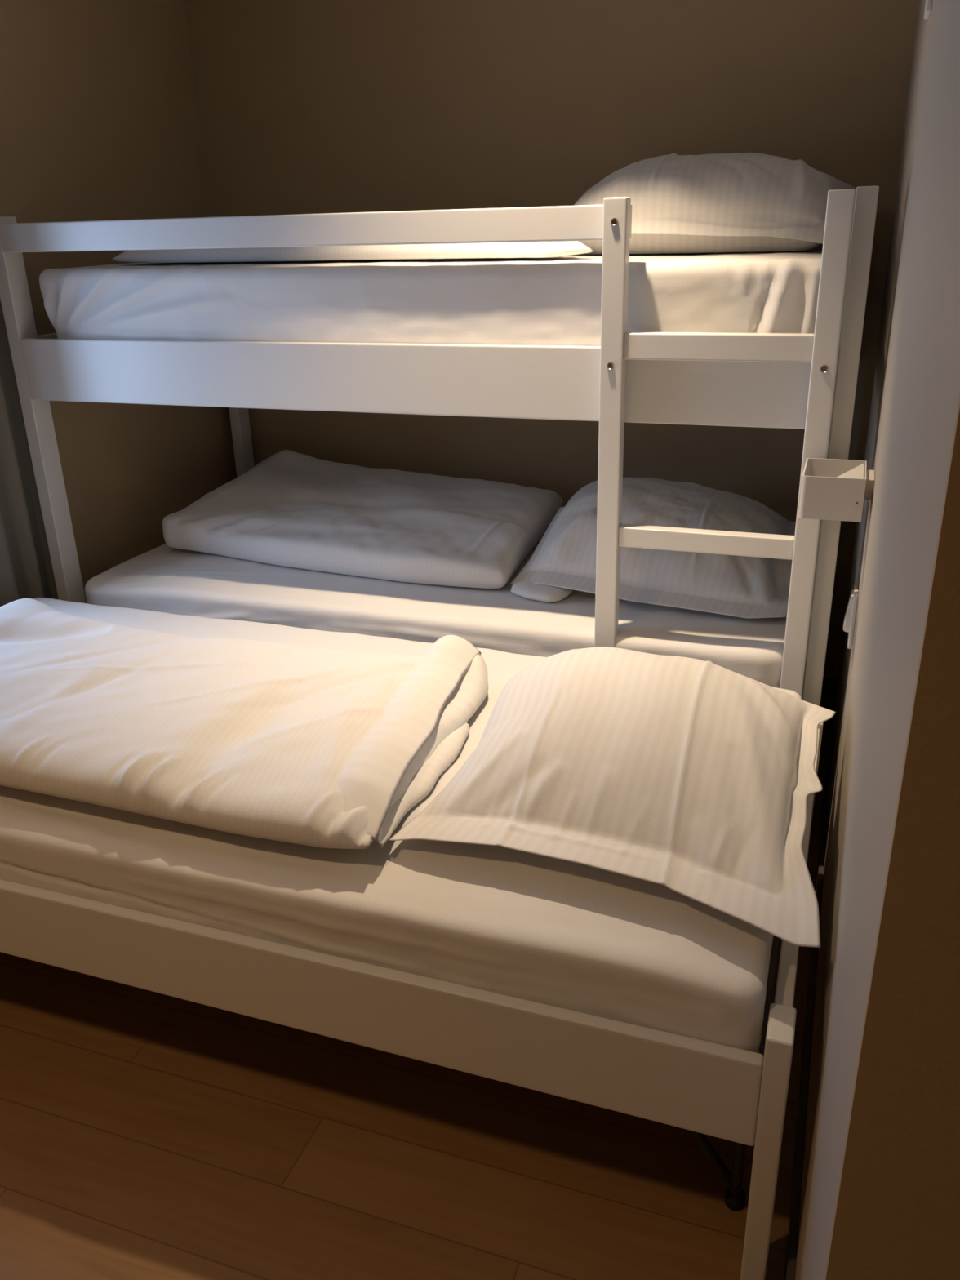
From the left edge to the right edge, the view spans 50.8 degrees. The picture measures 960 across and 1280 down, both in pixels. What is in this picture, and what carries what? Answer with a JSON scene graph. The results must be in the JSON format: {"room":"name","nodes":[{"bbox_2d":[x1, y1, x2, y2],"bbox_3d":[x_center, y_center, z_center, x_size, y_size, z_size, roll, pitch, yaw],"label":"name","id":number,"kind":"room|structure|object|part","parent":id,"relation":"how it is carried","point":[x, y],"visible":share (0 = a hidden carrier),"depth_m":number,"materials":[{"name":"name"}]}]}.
{"room":"bedroom","nodes":[
{"label":"bedroom","id":0,"kind":"room"},
{"bbox_2d":[0,0,236,603],"bbox_3d":[-1.768,-0.317,1.602,0.120,2.430,4.690,6,24,19],"label":"wall","id":1,"kind":"structure","parent":0,"point":[99,115],"depth_m":3.06,"materials":[{"name":"beige paint"}]},
{"bbox_2d":[0,298,58,606],"bbox_3d":[-1.413,-0.574,2.266,0.066,2.325,1.070,6,24,19],"label":"curtain","id":2,"kind":"object","parent":1,"relation":"hanging from","point":[26,571],"visible":0.34,"depth_m":2.77,"materials":[{"name":"grey fabric"}]},
{"bbox_2d":[0,697,831,1279],"bbox_3d":[-0.080,1.040,1.520,3.640,0.100,4.930,6,24,19],"label":"floor","id":3,"kind":"structure","parent":0,"point":[145,1135],"depth_m":1.74,"materials":[{"name":"brown wood"}]},
{"bbox_2d":[0,722,823,1279],"bbox_3d":[-0.410,0.455,2.178,2.105,0.499,1.020,6,24,19],"label":"bed","id":4,"kind":"object","parent":3,"relation":"on","point":[701,1087],"visible":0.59,"depth_m":1.51,"materials":[{"name":"white wood"}]},
{"bbox_3d":[-0.580,0.518,1.696,2.035,0.150,0.022,6,24,19],"label":"rail","id":5,"kind":"part","parent":4,"relation":"part of","materials":[{"name":"white wood"}]},
{"bbox_2d":[0,597,801,1053],"bbox_3d":[-0.420,0.247,2.072,2.024,0.214,0.942,6,24,19],"label":"mattress","id":6,"kind":"object","parent":4,"relation":"on","point":[498,919],"visible":0.28,"depth_m":1.54,"materials":[{"name":"white fabric"}]},
{"bbox_2d":[0,598,488,848],"bbox_3d":[-0.664,0.108,2.000,1.316,0.115,0.716,6,24,19],"label":"duvet","id":7,"kind":"object","parent":6,"relation":"on","point":[318,747],"visible":1,"depth_m":1.83,"materials":[{"name":"white fabric"}]},
{"bbox_2d":[386,646,835,947],"bbox_3d":[0.268,0.159,1.718,0.674,0.186,0.756,6,24,19],"label":"pillow","id":8,"kind":"object","parent":6,"relation":"on","point":[694,778],"visible":1,"depth_m":1.58,"materials":[{"name":"white fabric"}]},
{"bbox_3d":[0.411,0.734,1.576,0.018,0.360,0.018,6,24,19],"label":"support leg","id":9,"kind":"part","parent":4,"relation":"part of","materials":[{"name":"grey metal"}]},
{"bbox_3d":[0.406,0.738,1.436,0.035,0.499,0.072,6,24,19],"label":"post","id":10,"kind":"part","parent":4,"relation":"part of","materials":[{"name":"white wood"}]},
{"bbox_3d":[-0.413,0.350,2.134,2.035,0.030,0.974,6,24,19],"label":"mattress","id":11,"kind":"part","parent":4,"relation":"part of","materials":[{"name":"white wood"}]},
{"bbox_3d":[0.561,0.431,1.793,0.025,0.188,0.876,6,24,19],"label":"rail","id":12,"kind":"part","parent":4,"relation":"part of","materials":[{"name":"white wood"}]},
{"bbox_3d":[0.724,0.392,2.259,0.035,0.499,0.072,6,24,19],"label":"post","id":13,"kind":"part","parent":4,"relation":"part of","materials":[{"name":"white wood"}]},
{"bbox_2d":[0,186,879,706],"bbox_3d":[-0.068,-0.419,2.922,2.100,1.536,1.087,6,24,19],"label":"bunk bed","id":14,"kind":"object","parent":3,"relation":"on","point":[806,381],"visible":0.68,"depth_m":2.22,"materials":[{"name":"white wood"}]},
{"bbox_3d":[-1.193,-0.359,2.847,0.040,1.536,0.067,6,24,19],"label":"post","id":15,"kind":"part","parent":14,"relation":"part of","materials":[{"name":"white wood"}]},
{"bbox_3d":[-1.040,-0.903,3.120,0.022,0.156,0.908,6,24,19],"label":"rail","id":16,"kind":"part","parent":14,"relation":"part of","materials":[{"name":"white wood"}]},
{"bbox_3d":[-0.867,-0.715,3.694,0.040,1.536,0.067,6,24,19],"label":"post","id":17,"kind":"part","parent":14,"relation":"part of","materials":[{"name":"white wood"}]},
{"bbox_3d":[-0.448,-0.927,2.293,1.597,0.068,0.022,6,24,19],"label":"guard rail","id":18,"kind":"part","parent":14,"relation":"part of","materials":[{"name":"white wood"}]},
{"bbox_3d":[-0.241,-0.607,2.348,2.020,0.156,0.022,6,24,19],"label":"rail","id":19,"kind":"part","parent":14,"relation":"part of","materials":[{"name":"white wood"}]},
{"bbox_2d":[39,245,822,346],"bbox_3d":[-0.066,-0.903,2.727,1.959,0.247,0.992,6,24,19],"label":"mattress","id":20,"kind":"object","parent":14,"relation":"on","point":[548,300],"visible":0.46,"depth_m":2.27,"materials":[{"name":"white fabric"}]},
{"bbox_2d":[111,240,594,262],"bbox_3d":[-0.264,-1.062,2.694,1.309,0.075,0.678,6,24,19],"label":"duvet","id":21,"kind":"object","parent":20,"relation":"on","point":[531,249],"visible":0.59,"depth_m":2.39,"materials":[{"name":"white fabric"}]},
{"bbox_2d":[573,152,856,254],"bbox_3d":[0.605,-1.111,2.557,0.737,0.232,0.671,6,24,19],"label":"pillow","id":22,"kind":"object","parent":20,"relation":"on","point":[747,202],"visible":0.78,"depth_m":2.35,"materials":[{"name":"white fabric"}]},
{"bbox_2d":[84,532,786,688],"bbox_3d":[-0.057,-0.192,2.991,1.961,0.158,1.052,6,24,19],"label":"mattress","id":23,"kind":"object","parent":14,"relation":"on","point":[166,579],"visible":0.23,"depth_m":2.56,"materials":[{"name":"white fabric"}]},
{"bbox_2d":[162,449,563,589],"bbox_3d":[-0.349,-0.401,3.086,1.187,0.169,0.797,6,24,19],"label":"duvet","id":24,"kind":"object","parent":23,"relation":"on","point":[292,508],"visible":1,"depth_m":2.95,"materials":[{"name":"white fabric"}]},
{"bbox_2d":[510,477,795,618],"bbox_3d":[0.509,-0.298,2.734,0.719,0.203,0.758,6,24,19],"label":"pillow","id":25,"kind":"object","parent":23,"relation":"on","point":[563,562],"visible":0.78,"depth_m":2.57,"materials":[{"name":"white fabric"}]},
{"bbox_3d":[0.290,-0.168,2.292,0.048,1.531,0.040,6,24,19],"label":"ladder post","id":26,"kind":"part","parent":14,"relation":"part of","materials":[{"name":"white wood"}]},
{"bbox_3d":[-0.050,-0.053,3.095,2.020,0.030,0.999,6,24,19],"label":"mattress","id":27,"kind":"part","parent":14,"relation":"part of","materials":[{"name":"white wood"}]},
{"bbox_3d":[0.687,-0.123,2.157,0.048,1.531,0.040,6,24,19],"label":"ladder post","id":28,"kind":"part","parent":14,"relation":"part of","materials":[{"name":"white wood"}]},
{"bbox_3d":[0.747,-0.141,2.190,0.040,1.536,0.067,6,24,19],"label":"post","id":29,"kind":"part","parent":14,"relation":"part of","materials":[{"name":"white wood"}]},
{"bbox_2d":[184,0,919,678],"bbox_3d":[0.135,-1.071,3.319,2.450,2.430,0.120,6,24,19],"label":"wall","id":30,"kind":"structure","parent":0,"point":[304,106],"depth_m":3.10,"materials":[{"name":"beige paint"}]},
{"bbox_2d":[821,676,833,698],"bbox_3d":[0.136,0.044,3.711,2.198,0.070,0.012,6,24,19],"label":"baseboard","id":31,"kind":"structure","parent":30,"relation":"attached to","point":[827,686],"depth_m":3.36,"materials":[{"name":"brown"}]},
{"bbox_2d":[795,0,959,1279],"bbox_3d":[0.776,-0.451,1.766,0.120,2.430,2.600,6,24,19],"label":"door frame","id":32,"kind":"structure","parent":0,"point":[916,390],"depth_m":1.10,"materials":[{"name":"beige paint"}]},
{"bbox_2d":[784,678,837,1279],"bbox_3d":[0.748,0.628,2.248,0.012,0.070,2.570,6,24,19],"label":"baseboard","id":33,"kind":"structure","parent":32,"relation":"attached to","point":[792,1245],"depth_m":1.85,"materials":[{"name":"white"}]},
{"bbox_2d":[798,457,874,522],"bbox_3d":[0.690,-0.291,1.953,0.128,0.081,0.164,6,24,19],"label":"wall lamp","id":34,"kind":"object","parent":32,"relation":"attached to","point":[832,489],"visible":0.99,"depth_m":1.89,"materials":[{"name":"white metal"}]},
{"bbox_2d":[843,583,858,648],"bbox_3d":[0.786,-0.052,2.149,0.022,0.120,0.082,6,24,19],"label":"wall switch","id":35,"kind":"object","parent":32,"relation":"attached to","point":[849,620],"visible":1,"depth_m":2.12,"materials":[{"name":"white plastic"}]},
{"bbox_2d":[924,0,933,18],"bbox_3d":[0.758,-1.125,1.710,0.022,0.120,0.082,6,24,19],"label":"wall switch","id":36,"kind":"object","parent":32,"relation":"attached to","point":[928,6],"visible":1,"depth_m":1.70,"materials":[{"name":"white plastic"}]},
{"bbox_2d":[824,394,959,1279],"bbox_3d":[0.843,0.082,0.461,1.190,2.430,0.012,6,24,19],"label":"wall","id":37,"kind":"structure","parent":0,"point":[897,1211],"depth_m":0.74,"materials":[{"name":"beige paint"}]}
]}

